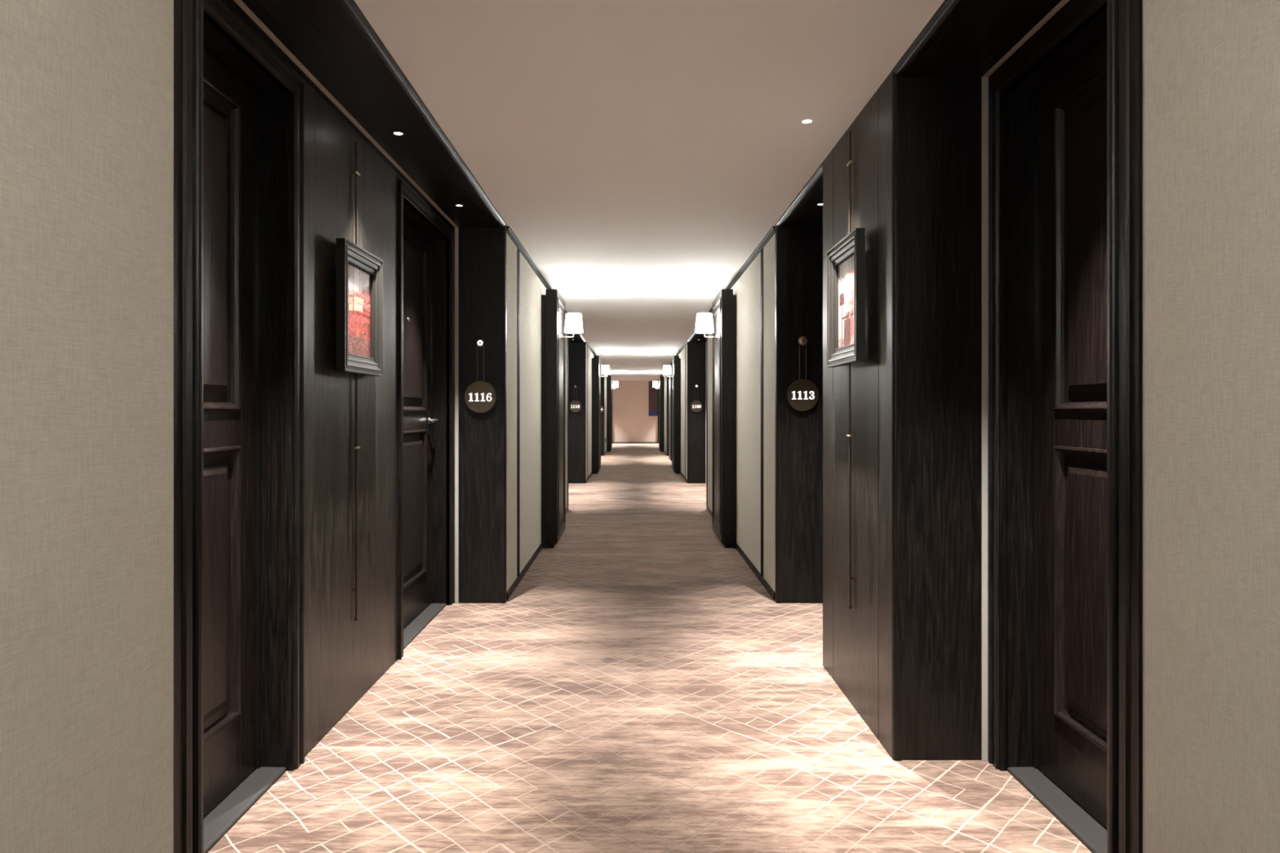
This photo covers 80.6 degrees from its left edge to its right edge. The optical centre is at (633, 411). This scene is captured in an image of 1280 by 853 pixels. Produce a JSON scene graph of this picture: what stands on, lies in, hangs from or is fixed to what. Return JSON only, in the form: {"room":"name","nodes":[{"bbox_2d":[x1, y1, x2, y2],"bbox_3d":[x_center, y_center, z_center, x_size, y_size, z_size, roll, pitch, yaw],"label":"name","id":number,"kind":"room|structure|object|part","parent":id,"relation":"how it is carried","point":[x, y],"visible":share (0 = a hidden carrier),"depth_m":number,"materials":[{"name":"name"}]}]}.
{"room":"hotel corridor","nodes":[
{"label":"hotel corridor","id":0,"kind":"room"},
{"bbox_2d":[0,0,613,852],"bbox_3d":[-1.097,0.010,10.832,0.607,2.376,35.447,0,0,0],"label":"wall","id":1,"kind":"structure","parent":0,"point":[101,101],"depth_m":1.30,"materials":[{"name":"beige"}]},
{"bbox_3d":[-0.813,0.010,-0.597,0.006,2.376,3.853,0,0,0],"label":"wallpaper panel","id":2,"kind":"part","parent":1,"relation":"part of","materials":[{"name":"beige paper"}]},
{"bbox_3d":[-0.816,0.010,1.373,0.028,2.376,0.088,0,0,0],"label":"casing","id":3,"kind":"part","parent":1,"relation":"part of","materials":[{"name":"brown wood"}]},
{"bbox_3d":[-1.150,-1.105,2.037,0.020,0.089,0.958,0,0,0],"label":"head panel","id":4,"kind":"part","parent":1,"relation":"part of","materials":[{"name":"brown wood"}]},
{"bbox_2d":[203,0,304,852],"bbox_3d":[-1.216,0.040,2.037,0.185,2.317,1.076,0,0,0],"label":"door","id":5,"kind":"structure","parent":1,"relation":"in","point":[245,343],"depth_m":2.45,"materials":[{"name":"brown wood"}]},
{"bbox_3d":[-1.257,0.536,2.037,0.014,0.744,0.608,0,0,0],"label":"raised panel","id":6,"kind":"part","parent":5,"relation":"part of","materials":[{"name":"brown wood"}]},
{"bbox_3d":[-1.257,-0.486,2.037,0.014,0.860,0.608,0,0,0],"label":"raised panel","id":7,"kind":"part","parent":5,"relation":"part of","materials":[{"name":"brown wood"}]},
{"bbox_3d":[-1.254,0.536,2.037,0.021,0.856,0.720,0,0,0],"label":"moulding","id":8,"kind":"part","parent":5,"relation":"part of","materials":[{"name":"black wood"}]},
{"bbox_3d":[-1.254,-0.486,2.037,0.021,0.972,0.720,0,0,0],"label":"moulding","id":9,"kind":"part","parent":5,"relation":"part of","materials":[{"name":"brown wood"}]},
{"bbox_3d":[-1.150,0.024,3.111,0.020,2.347,1.189,0,0,0],"label":"wood panel","id":10,"kind":"part","parent":1,"relation":"part of","materials":[{"name":"brown wood"}]},
{"bbox_2d":[352,142,359,621],"bbox_3d":[-1.130,-0.122,3.067,0.022,1.940,0.048,0,0,0],"label":"hanging rod","id":11,"kind":"object","parent":1,"relation":"attached to","point":[356,447],"visible":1,"depth_m":3.06,"materials":[{"name":"brown metal"}]},
{"bbox_3d":[-1.126,-0.124,3.067,0.010,1.936,0.010,0,0,0],"label":"rod","id":12,"kind":"part","parent":11,"relation":"part of","materials":[{"name":"brown metal"}]},
{"bbox_2d":[336,238,382,376],"bbox_3d":[-1.099,-0.401,3.044,0.034,0.498,0.430,0,0,0],"label":"picture frame","id":13,"kind":"object","parent":1,"relation":"attached to","point":[359,273],"visible":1,"depth_m":3.03,"materials":[{"name":"black"}]},
{"bbox_2d":[348,263,369,357],"bbox_3d":[-1.112,-0.401,3.044,0.001,0.351,0.282,0,0,0],"label":"print","id":14,"kind":"object","parent":13,"relation":"attached to","point":[358,280],"depth_m":3.05},
{"bbox_2d":[391,130,404,136],"bbox_3d":[-0.972,-1.147,3.115,0.053,0.005,0.053,0,0,0],"label":"recessed light","id":15,"kind":"object","parent":1,"relation":"in","point":[398,133],"visible":1,"depth_m":3.12,"materials":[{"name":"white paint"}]},
{"bbox_3d":[-0.821,-1.163,3.064,0.038,0.030,3.304,0,0,0],"label":"head moulding","id":16,"kind":"part","parent":1,"relation":"part of","materials":[{"name":"brown wood"}]},
{"bbox_3d":[-1.150,-1.105,4.184,0.020,0.089,0.958,0,0,0],"label":"head panel","id":17,"kind":"part","parent":1,"relation":"part of","materials":[{"name":"brown wood"}]},
{"bbox_2d":[397,179,453,659],"bbox_3d":[-1.216,0.040,4.184,0.185,2.317,1.076,0,0,0],"label":"door","id":18,"kind":"structure","parent":1,"relation":"in","point":[422,457],"depth_m":4.45,"materials":[{"name":"brown wood"}]},
{"bbox_3d":[-1.257,0.536,4.184,0.014,0.744,0.608,0,0,0],"label":"raised panel","id":19,"kind":"part","parent":18,"relation":"part of","materials":[{"name":"black wood"}]},
{"bbox_3d":[-1.257,-0.486,4.184,0.014,0.860,0.608,0,0,0],"label":"raised panel","id":20,"kind":"part","parent":18,"relation":"part of","materials":[{"name":"brown wood"}]},
{"bbox_3d":[-1.254,0.536,4.184,0.021,0.856,0.720,0,0,0],"label":"moulding","id":21,"kind":"part","parent":18,"relation":"part of","materials":[{"name":"black wood"}]},
{"bbox_3d":[-1.254,-0.486,4.184,0.021,0.972,0.720,0,0,0],"label":"moulding","id":22,"kind":"part","parent":18,"relation":"part of","materials":[{"name":"brown wood"}]},
{"bbox_3d":[-1.248,0.072,4.595,0.009,0.144,0.056,0,0,0],"label":"handle plate","id":23,"kind":"part","parent":18,"relation":"part of","materials":[{"name":"black paint"}]},
{"bbox_3d":[-1.150,0.024,4.690,0.020,2.347,0.053,0,0,0],"label":"wood panel","id":24,"kind":"part","parent":1,"relation":"part of","materials":[{"name":"brown wood"}]},
{"bbox_2d":[454,204,464,207],"bbox_3d":[-0.972,-1.147,4.205,0.053,0.005,0.053,0,0,0],"label":"recessed light","id":25,"kind":"object","parent":1,"relation":"in","point":[455,205],"visible":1,"depth_m":4.20,"materials":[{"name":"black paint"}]},
{"bbox_3d":[-0.958,0.019,4.725,0.276,2.358,0.016,0,0,0],"label":"return panel","id":26,"kind":"part","parent":1,"relation":"part of","materials":[{"name":"brown wood"}]},
{"bbox_2d":[464,338,496,413],"bbox_3d":[-0.956,-0.223,4.705,0.200,0.465,0.024,0,0,0],"label":"room sign","id":27,"kind":"object","parent":1,"relation":"attached to","point":[480,397],"visible":1,"depth_m":4.70,"materials":[{"name":"brown metal"}]},
{"bbox_3d":[-0.976,-0.306,4.705,0.004,0.256,0.004,0,0,0],"label":"cord","id":28,"kind":"part","parent":27,"relation":"part of","materials":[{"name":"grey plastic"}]},
{"bbox_3d":[-0.956,-0.426,4.705,0.058,0.058,0.022,0,0,0],"label":"knob","id":29,"kind":"part","parent":27,"relation":"part of","materials":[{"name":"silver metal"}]},
{"bbox_3d":[-0.936,-0.306,4.705,0.004,0.256,0.004,0,0,0],"label":"cord","id":30,"kind":"part","parent":27,"relation":"part of","materials":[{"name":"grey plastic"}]},
{"bbox_3d":[-0.816,0.010,4.756,0.028,2.376,0.088,0,0,0],"label":"casing","id":31,"kind":"part","parent":1,"relation":"part of","materials":[{"name":"brown wood"}]},
{"bbox_3d":[-0.813,0.010,5.018,0.006,2.376,0.436,0,0,0],"label":"wallpaper panel","id":32,"kind":"part","parent":1,"relation":"part of","materials":[{"name":"beige paper"}]},
{"bbox_3d":[-0.808,0.008,5.288,0.012,2.284,0.104,0,0,0],"label":"vertical trim","id":33,"kind":"part","parent":1,"relation":"part of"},
{"bbox_3d":[-0.803,-1.157,6.996,0.019,0.042,4.393,0,0,0],"label":"cornice","id":34,"kind":"part","parent":1,"relation":"part of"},
{"bbox_3d":[-0.813,0.010,7.266,0.006,2.376,3.853,0,0,0],"label":"wallpaper panel","id":35,"kind":"part","parent":1,"relation":"part of","materials":[{"name":"beige paper"}]},
{"bbox_2d":[541,288,565,548],"bbox_3d":[-0.737,0.064,6.996,0.146,2.268,0.781,0,0,0],"label":"pilaster","id":36,"kind":"object","parent":1,"relation":"attached to","point":[553,304],"visible":1,"depth_m":6.61,"materials":[{"name":"brown wood"}]},
{"bbox_3d":[-0.671,0.043,6.996,0.014,2.214,0.773,0,0,0],"label":"panel frame","id":37,"kind":"part","parent":36,"relation":"part of","materials":[{"name":"brown wood"}]},
{"bbox_3d":[-0.675,0.043,6.996,0.003,2.022,0.589,0,0,0],"label":"panel","id":38,"kind":"part","parent":36,"relation":"part of","materials":[{"name":"brown wood"}]},
{"bbox_3d":[-0.673,0.039,6.996,0.011,1.950,0.509,0,0,0],"label":"moulding","id":39,"kind":"part","parent":36,"relation":"part of","materials":[{"name":"brown wood"}]},
{"bbox_2d":[560,312,582,340],"bbox_3d":[-0.573,-0.783,6.995,0.203,0.242,0.172,0,0,0],"label":"wall sconce","id":40,"kind":"object","parent":36,"relation":"attached to","point":[573,324],"visible":1,"depth_m":6.93,"materials":[{"name":"white fabric"}]},
{"bbox_3d":[-0.611,-0.721,6.995,0.118,0.078,0.012,0,0,0],"label":"arm","id":41,"kind":"part","parent":40,"relation":"part of","materials":[{"name":"silver metal"}]},
{"bbox_3d":[-0.558,-0.818,6.995,0.172,0.172,0.172,0,0,0],"label":"lamp shade","id":42,"kind":"part","parent":40,"relation":"part of","materials":[{"name":"white fabric"}]},
{"bbox_2d":[506,441,613,599],"bbox_3d":[-0.806,1.174,10.832,0.010,0.048,35.447,0,0,0],"label":"baseboard","id":43,"kind":"structure","parent":1,"relation":"attached to","point":[511,589],"depth_m":5.61,"materials":[{"name":"brown wood"}]},
{"bbox_3d":[-0.816,0.010,9.236,0.028,2.376,0.088,0,0,0],"label":"casing","id":44,"kind":"part","parent":1,"relation":"part of","materials":[{"name":"brown wood"}]},
{"bbox_2d":[568,384,581,412],"bbox_3d":[-0.976,-0.215,12.568,0.200,0.461,0.024,0,0,0],"label":"room sign","id":45,"kind":"object","parent":1,"relation":"attached to","point":[575,406],"visible":1,"depth_m":12.56,"materials":[{"name":"brown metal"}]},
{"bbox_3d":[-0.958,0.019,12.588,0.276,2.358,0.016,0,0,0],"label":"return panel","id":46,"kind":"part","parent":1,"relation":"part of","materials":[{"name":"brown wood"}]},
{"bbox_3d":[-0.821,-1.163,10.928,0.038,0.030,3.304,0,0,0],"label":"head moulding","id":47,"kind":"part","parent":1,"relation":"part of","materials":[{"name":"brown wood"}]},
{"bbox_3d":[-0.816,0.010,12.619,0.028,2.376,0.088,0,0,0],"label":"casing","id":48,"kind":"part","parent":1,"relation":"part of","materials":[{"name":"brown wood"}]},
{"bbox_3d":[-0.813,0.010,12.881,0.006,2.376,0.436,0,0,0],"label":"wallpaper panel","id":49,"kind":"part","parent":1,"relation":"part of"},
{"bbox_3d":[-0.808,0.008,13.151,0.012,2.284,0.104,0,0,0],"label":"vertical trim","id":50,"kind":"part","parent":1,"relation":"part of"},
{"bbox_3d":[-0.813,0.010,15.130,0.006,2.376,3.853,0,0,0],"label":"wallpaper panel","id":51,"kind":"part","parent":1,"relation":"part of","materials":[{"name":"beige paper"}]},
{"bbox_3d":[-0.803,-1.157,14.860,0.019,0.042,4.393,0,0,0],"label":"cornice","id":52,"kind":"part","parent":1,"relation":"part of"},
{"bbox_2d":[591,355,600,474],"bbox_3d":[-0.737,0.064,14.860,0.146,2.268,0.781,0,0,0],"label":"pilaster","id":53,"kind":"object","parent":1,"relation":"attached to","point":[596,361],"visible":0.98,"depth_m":14.47,"materials":[{"name":"brown wood"}]},
{"bbox_3d":[-0.671,0.043,14.860,0.014,2.214,0.773,0,0,0],"label":"panel frame","id":54,"kind":"part","parent":53,"relation":"part of","materials":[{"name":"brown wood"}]},
{"bbox_3d":[-0.675,0.043,14.860,0.003,2.022,0.589,0,0,0],"label":"panel","id":55,"kind":"part","parent":53,"relation":"part of","materials":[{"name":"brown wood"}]},
{"bbox_3d":[-0.673,0.039,14.860,0.011,1.950,0.509,0,0,0],"label":"moulding","id":56,"kind":"part","parent":53,"relation":"part of","materials":[{"name":"brown wood"}]},
{"bbox_2d":[600,365,609,377],"bbox_3d":[-0.573,-0.783,14.859,0.203,0.242,0.172,0,0,0],"label":"wall sconce","id":57,"kind":"object","parent":53,"relation":"attached to","point":[605,369],"visible":1,"depth_m":14.79,"materials":[{"name":"white fabric"}]},
{"bbox_3d":[-0.958,0.019,20.452,0.276,2.358,0.016,0,0,0],"label":"return panel","id":58,"kind":"part","parent":1,"relation":"part of","materials":[{"name":"brown wood"}]},
{"bbox_3d":[-0.816,0.010,20.483,0.028,2.376,0.088,0,0,0],"label":"casing","id":59,"kind":"part","parent":1,"relation":"part of","materials":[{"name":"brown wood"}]},
{"bbox_3d":[-0.813,0.010,20.745,0.006,2.376,0.436,0,0,0],"label":"wallpaper panel","id":60,"kind":"part","parent":1,"relation":"part of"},
{"bbox_3d":[-0.813,0.010,22.993,0.006,2.376,3.853,0,0,0],"label":"wallpaper panel","id":61,"kind":"part","parent":1,"relation":"part of","materials":[{"name":"beige paper"}]},
{"bbox_2d":[606,375,612,452],"bbox_3d":[-0.737,0.064,22.723,0.146,2.268,0.781,0,0,0],"label":"pilaster","id":62,"kind":"object","parent":1,"relation":"attached to","point":[609,380],"visible":1,"depth_m":22.34,"materials":[{"name":"brown wood"}]},
{"bbox_3d":[-0.673,0.039,22.723,0.011,1.950,0.509,0,0,0],"label":"moulding","id":63,"kind":"part","parent":62,"relation":"part of","materials":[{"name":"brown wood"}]},
{"bbox_2d":[611,381,617,389],"bbox_3d":[-0.573,-0.783,22.722,0.203,0.242,0.172,0,0,0],"label":"wall sconce","id":64,"kind":"object","parent":62,"relation":"attached to","point":[615,383],"visible":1,"depth_m":22.65,"materials":[{"name":"silver metal"}]},
{"bbox_3d":[-0.558,-0.818,22.722,0.172,0.172,0.172,0,0,0],"label":"lamp shade","id":65,"kind":"part","parent":64,"relation":"part of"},
{"bbox_2d":[612,380,657,442],"bbox_3d":[0.044,0.010,28.580,2.888,2.376,0.048,0,0,0],"label":"wall","id":66,"kind":"structure","parent":0,"point":[632,422],"depth_m":28.55,"materials":[{"name":"paint"}]},
{"bbox_2d":[613,442,657,443],"bbox_3d":[0.044,1.180,28.551,1.688,0.036,0.010,0,0,0],"label":"baseboard","id":67,"kind":"structure","parent":66,"relation":"attached to","point":[613,442],"depth_m":28.55,"materials":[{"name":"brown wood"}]},
{"bbox_2d":[648,381,657,416],"bbox_3d":[0.878,-0.488,28.547,0.644,1.312,0.016,0,0,0],"label":"banner","id":68,"kind":"object","parent":66,"relation":"attached to","point":[653,391],"visible":0.55,"depth_m":28.54,"materials":[{"name":"brown fabric"}]},
{"bbox_2d":[354,0,944,380],"bbox_3d":[0.040,-1.202,10.832,3.280,0.048,35.687,0,0,0],"label":"ceiling","id":69,"kind":"structure","parent":0,"point":[639,153],"depth_m":3.00,"materials":[{"name":"white paint"}]},
{"bbox_2d":[800,118,813,124],"bbox_3d":[0.702,-1.177,3.062,0.053,0.005,0.053,0,0,0],"label":"recessed light","id":70,"kind":"object","parent":69,"relation":"in","point":[806,121],"visible":1,"depth_m":3.06,"materials":[{"name":"white"}]},
{"bbox_2d":[203,443,1106,852],"bbox_3d":[0.040,1.222,10.832,3.280,0.048,35.687,0,0,0],"label":"floor","id":71,"kind":"structure","parent":0,"point":[640,688],"depth_m":2.77,"materials":[{"name":"carpet"}]},
{"bbox_2d":[657,0,1279,852],"bbox_3d":[1.185,0.010,10.832,0.607,2.376,35.447,0,0,0],"label":"wall","id":72,"kind":"structure","parent":0,"point":[1193,86],"depth_m":2.16,"materials":[{"name":"beige"}]},
{"bbox_3d":[0.904,0.010,28.346,0.028,2.376,0.088,0,0,0],"label":"casing","id":73,"kind":"part","parent":72,"relation":"part of","materials":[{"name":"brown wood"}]},
{"bbox_2d":[658,375,664,452],"bbox_3d":[0.829,0.064,22.723,0.138,2.268,0.781,0,0,0],"label":"pilaster","id":74,"kind":"object","parent":72,"relation":"attached to","point":[661,379],"visible":1,"depth_m":22.34,"materials":[{"name":"brown wood"}]},
{"bbox_2d":[653,381,658,386],"bbox_3d":[0.669,-0.783,22.722,0.203,0.242,0.172,0,0,0],"label":"wall sconce","id":75,"kind":"object","parent":74,"relation":"attached to","point":[655,383],"visible":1,"depth_m":22.65,"materials":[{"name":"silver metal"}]},
{"bbox_3d":[0.769,0.039,22.723,0.011,1.950,0.509,0,0,0],"label":"moulding","id":76,"kind":"part","parent":74,"relation":"part of","materials":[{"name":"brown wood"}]},
{"bbox_3d":[0.767,0.043,22.723,0.014,2.214,0.773,0,0,0],"label":"panel frame","id":77,"kind":"part","parent":74,"relation":"part of","materials":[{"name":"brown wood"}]},
{"bbox_3d":[0.901,0.010,22.993,0.006,2.376,3.853,0,0,0],"label":"wallpaper panel","id":78,"kind":"part","parent":72,"relation":"part of","materials":[{"name":"beige paper"}]},
{"bbox_3d":[0.901,0.010,20.745,0.006,2.376,0.436,0,0,0],"label":"wallpaper panel","id":79,"kind":"part","parent":72,"relation":"part of","materials":[{"name":"beige paper"}]},
{"bbox_3d":[0.904,0.010,20.483,0.028,2.376,0.088,0,0,0],"label":"casing","id":80,"kind":"part","parent":72,"relation":"part of","materials":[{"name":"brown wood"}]},
{"bbox_3d":[1.052,0.019,20.452,0.284,2.358,0.016,0,0,0],"label":"return panel","id":81,"kind":"part","parent":72,"relation":"part of","materials":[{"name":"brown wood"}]},
{"bbox_3d":[0.904,0.010,18.323,0.028,2.376,0.015,0,0,0],"label":"casing","id":82,"kind":"part","parent":72,"relation":"part of","materials":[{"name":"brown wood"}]},
{"bbox_2d":[671,355,680,474],"bbox_3d":[0.829,0.064,14.860,0.138,2.268,0.781,0,0,0],"label":"pilaster","id":83,"kind":"object","parent":72,"relation":"attached to","point":[676,361],"visible":1,"depth_m":14.47,"materials":[{"name":"brown wood"}]},
{"bbox_2d":[662,365,673,377],"bbox_3d":[0.669,-0.783,14.859,0.203,0.242,0.172,0,0,0],"label":"wall sconce","id":84,"kind":"object","parent":83,"relation":"attached to","point":[667,369],"visible":1,"depth_m":14.80,"materials":[{"name":"white fabric"}]},
{"bbox_3d":[0.654,-0.818,14.859,0.172,0.172,0.172,0,0,0],"label":"lamp shade","id":85,"kind":"part","parent":84,"relation":"part of","materials":[{"name":"white fabric"}]},
{"bbox_3d":[0.769,0.039,14.860,0.011,1.950,0.509,0,0,0],"label":"moulding","id":86,"kind":"part","parent":83,"relation":"part of","materials":[{"name":"brown wood"}]},
{"bbox_3d":[0.767,0.043,14.860,0.014,2.214,0.773,0,0,0],"label":"panel frame","id":87,"kind":"part","parent":83,"relation":"part of","materials":[{"name":"brown wood"}]},
{"bbox_3d":[0.771,0.043,14.860,0.003,2.022,0.589,0,0,0],"label":"panel","id":88,"kind":"part","parent":83,"relation":"part of","materials":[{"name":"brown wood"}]},
{"bbox_3d":[0.901,0.010,15.130,0.006,2.376,3.853,0,0,0],"label":"wallpaper panel","id":89,"kind":"part","parent":72,"relation":"part of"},
{"bbox_3d":[0.891,-1.157,14.860,0.019,0.042,4.393,0,0,0],"label":"cornice","id":90,"kind":"part","parent":72,"relation":"part of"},
{"bbox_3d":[0.896,0.008,13.151,0.012,2.284,0.104,0,0,0],"label":"vertical trim","id":91,"kind":"part","parent":72,"relation":"part of","materials":[{"name":"black wood"}]},
{"bbox_3d":[0.901,0.010,12.881,0.006,2.376,0.436,0,0,0],"label":"wallpaper panel","id":92,"kind":"part","parent":72,"relation":"part of","materials":[{"name":"beige paper"}]},
{"bbox_3d":[0.904,0.010,12.619,0.028,2.376,0.088,0,0,0],"label":"casing","id":93,"kind":"part","parent":72,"relation":"part of","materials":[{"name":"brown wood"}]},
{"bbox_3d":[0.909,-1.163,10.935,0.038,0.030,3.291,0,0,0],"label":"head moulding","id":94,"kind":"part","parent":72,"relation":"part of","materials":[{"name":"brown wood"}]},
{"bbox_2d":[690,384,702,412],"bbox_3d":[1.042,-0.218,12.568,0.200,0.467,0.024,0,0,0],"label":"room sign","id":95,"kind":"object","parent":72,"relation":"attached to","point":[695,406],"visible":1,"depth_m":12.56,"materials":[{"name":"brown metal"}]},
{"bbox_3d":[1.052,0.019,12.588,0.284,2.358,0.016,0,0,0],"label":"return panel","id":96,"kind":"part","parent":72,"relation":"part of","materials":[{"name":"brown wood"}]},
{"bbox_3d":[0.904,0.010,9.250,0.028,2.376,0.088,0,0,0],"label":"casing","id":97,"kind":"part","parent":72,"relation":"part of","materials":[{"name":"brown wood"}]},
{"bbox_2d":[657,441,774,599],"bbox_3d":[0.894,1.174,10.832,0.010,0.048,35.447,0,0,0],"label":"baseboard","id":98,"kind":"structure","parent":72,"relation":"attached to","point":[762,580],"depth_m":5.66,"materials":[{"name":"brown wood"}]},
{"bbox_2d":[712,288,736,548],"bbox_3d":[0.829,0.064,6.996,0.138,2.268,0.781,0,0,0],"label":"pilaster","id":99,"kind":"object","parent":72,"relation":"attached to","point":[724,305],"visible":1,"depth_m":6.61,"materials":[{"name":"brown wood"}]},
{"bbox_2d":[695,312,717,339],"bbox_3d":[0.669,-0.783,6.995,0.203,0.242,0.172,0,0,0],"label":"wall sconce","id":100,"kind":"object","parent":99,"relation":"attached to","point":[704,324],"visible":1,"depth_m":6.93,"materials":[{"name":"white fabric"}]},
{"bbox_3d":[0.654,-0.818,6.995,0.172,0.172,0.172,0,0,0],"label":"lamp shade","id":101,"kind":"part","parent":100,"relation":"part of","materials":[{"name":"white fabric"}]},
{"bbox_3d":[0.707,-0.721,6.995,0.118,0.078,0.012,0,0,0],"label":"arm","id":102,"kind":"part","parent":100,"relation":"part of","materials":[{"name":"silver metal"}]},
{"bbox_3d":[0.771,0.043,6.996,0.003,2.022,0.589,0,0,0],"label":"panel","id":103,"kind":"part","parent":99,"relation":"part of","materials":[{"name":"brown wood"}]},
{"bbox_3d":[0.769,0.039,6.996,0.011,1.950,0.509,0,0,0],"label":"moulding","id":104,"kind":"part","parent":99,"relation":"part of","materials":[{"name":"brown wood"}]},
{"bbox_3d":[0.767,0.043,6.996,0.014,2.214,0.773,0,0,0],"label":"panel frame","id":105,"kind":"part","parent":99,"relation":"part of","materials":[{"name":"brown wood"}]},
{"bbox_3d":[0.901,0.010,7.266,0.006,2.376,3.853,0,0,0],"label":"wallpaper panel","id":106,"kind":"part","parent":72,"relation":"part of","materials":[{"name":"beige paper"}]},
{"bbox_3d":[0.891,-1.157,6.996,0.019,0.042,4.393,0,0,0],"label":"cornice","id":107,"kind":"part","parent":72,"relation":"part of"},
{"bbox_3d":[0.896,0.008,5.288,0.012,2.284,0.104,0,0,0],"label":"vertical trim","id":108,"kind":"part","parent":72,"relation":"part of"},
{"bbox_3d":[0.901,0.010,5.018,0.006,2.376,0.436,0,0,0],"label":"wallpaper panel","id":109,"kind":"part","parent":72,"relation":"part of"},
{"bbox_3d":[0.904,0.010,4.756,0.028,2.376,0.088,0,0,0],"label":"casing","id":110,"kind":"part","parent":72,"relation":"part of","materials":[{"name":"brown wood"}]},
{"bbox_3d":[0.909,-1.163,4.141,0.038,0.030,1.151,0,0,0],"label":"head moulding","id":111,"kind":"part","parent":72,"relation":"part of","materials":[{"name":"brown wood"}]},
{"bbox_3d":[1.052,0.019,4.725,0.284,2.358,0.016,0,0,0],"label":"return panel","id":112,"kind":"part","parent":72,"relation":"part of","materials":[{"name":"brown wood"}]},
{"bbox_2d":[786,336,818,411],"bbox_3d":[1.052,-0.236,4.701,0.200,0.467,0.031,0,0,0],"label":"room sign","id":113,"kind":"object","parent":72,"relation":"attached to","point":[802,394],"visible":1,"depth_m":4.70,"materials":[{"name":"brown metal"}]},
{"bbox_3d":[1.032,-0.319,4.705,0.004,0.258,0.004,0,0,0],"label":"cord","id":114,"kind":"part","parent":113,"relation":"part of","materials":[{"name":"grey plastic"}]},
{"bbox_3d":[1.052,-0.440,4.705,0.058,0.058,0.022,0,0,0],"label":"knob","id":115,"kind":"part","parent":113,"relation":"part of","materials":[{"name":"gold metal"}]},
{"bbox_3d":[1.072,-0.319,4.705,0.004,0.258,0.004,0,0,0],"label":"cord","id":116,"kind":"part","parent":113,"relation":"part of","materials":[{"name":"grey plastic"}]},
{"bbox_2d":[826,227,865,367],"bbox_3d":[0.849,-0.439,3.044,0.034,0.498,0.430,0,0,0],"label":"picture frame","id":117,"kind":"object","parent":72,"relation":"attached to","point":[846,260],"visible":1,"depth_m":3.03,"materials":[{"name":"black"}]},
{"bbox_2d":[838,255,853,347],"bbox_3d":[0.862,-0.439,3.044,0.001,0.351,0.282,0,0,0],"label":"print","id":118,"kind":"object","parent":117,"relation":"attached to","point":[846,269],"depth_m":3.07},
{"bbox_2d":[846,131,853,608],"bbox_3d":[0.880,-0.168,3.067,0.022,1.936,0.048,0,0,0],"label":"hanging rod","id":119,"kind":"object","parent":72,"relation":"attached to","point":[849,435],"visible":1,"depth_m":3.06,"materials":[{"name":"brown metal"}]},
{"bbox_3d":[0.877,-0.170,3.067,0.010,1.932,0.010,0,0,0],"label":"rod","id":120,"kind":"part","parent":119,"relation":"part of","materials":[{"name":"brown metal"}]},
{"bbox_3d":[0.904,0.010,2.595,0.028,2.376,0.015,0,0,0],"label":"casing","id":121,"kind":"part","parent":72,"relation":"part of","materials":[{"name":"brown wood"}]},
{"bbox_3d":[0.909,-1.163,2.009,0.038,0.030,1.167,0,0,0],"label":"head moulding","id":122,"kind":"part","parent":72,"relation":"part of","materials":[{"name":"brown wood"}]},
{"bbox_3d":[1.052,0.019,2.601,0.284,2.358,0.016,0,0,0],"label":"return panel","id":123,"kind":"part","parent":72,"relation":"part of","materials":[{"name":"brown wood"}]},
{"bbox_3d":[1.236,0.024,2.554,0.020,2.347,0.077,0,0,0],"label":"wood panel","id":124,"kind":"part","parent":72,"relation":"part of","materials":[{"name":"brown wood"}]},
{"bbox_2d":[988,0,1106,852],"bbox_3d":[1.302,0.040,2.037,0.185,2.317,1.076,0,0,0],"label":"door","id":125,"kind":"structure","parent":72,"relation":"in","point":[1056,240],"depth_m":2.38,"materials":[{"name":"brown wood"}]},
{"bbox_3d":[1.340,0.536,2.037,0.021,0.856,0.720,0,0,0],"label":"moulding","id":126,"kind":"part","parent":125,"relation":"part of","materials":[{"name":"black wood"}]},
{"bbox_3d":[1.340,-0.486,2.037,0.021,0.972,0.720,0,0,0],"label":"moulding","id":127,"kind":"part","parent":125,"relation":"part of","materials":[{"name":"brown wood"}]},
{"bbox_3d":[1.343,0.536,2.037,0.014,0.744,0.608,0,0,0],"label":"raised panel","id":128,"kind":"part","parent":125,"relation":"part of","materials":[{"name":"brown wood"}]},
{"bbox_3d":[1.343,-0.486,2.037,0.014,0.860,0.608,0,0,0],"label":"raised panel","id":129,"kind":"part","parent":125,"relation":"part of","materials":[{"name":"brown wood"}]},
{"bbox_3d":[1.236,-1.105,2.037,0.020,0.089,0.958,0,0,0],"label":"head panel","id":130,"kind":"part","parent":72,"relation":"part of","materials":[{"name":"brown wood"}]},
{"bbox_3d":[0.904,0.010,1.386,0.028,2.376,0.088,0,0,0],"label":"casing","id":131,"kind":"part","parent":72,"relation":"part of","materials":[{"name":"brown wood"}]},
{"bbox_3d":[0.901,0.010,-0.597,0.006,2.376,3.853,0,0,0],"label":"wallpaper panel","id":132,"kind":"part","parent":72,"relation":"part of","materials":[{"name":"beige paper"}]}
]}

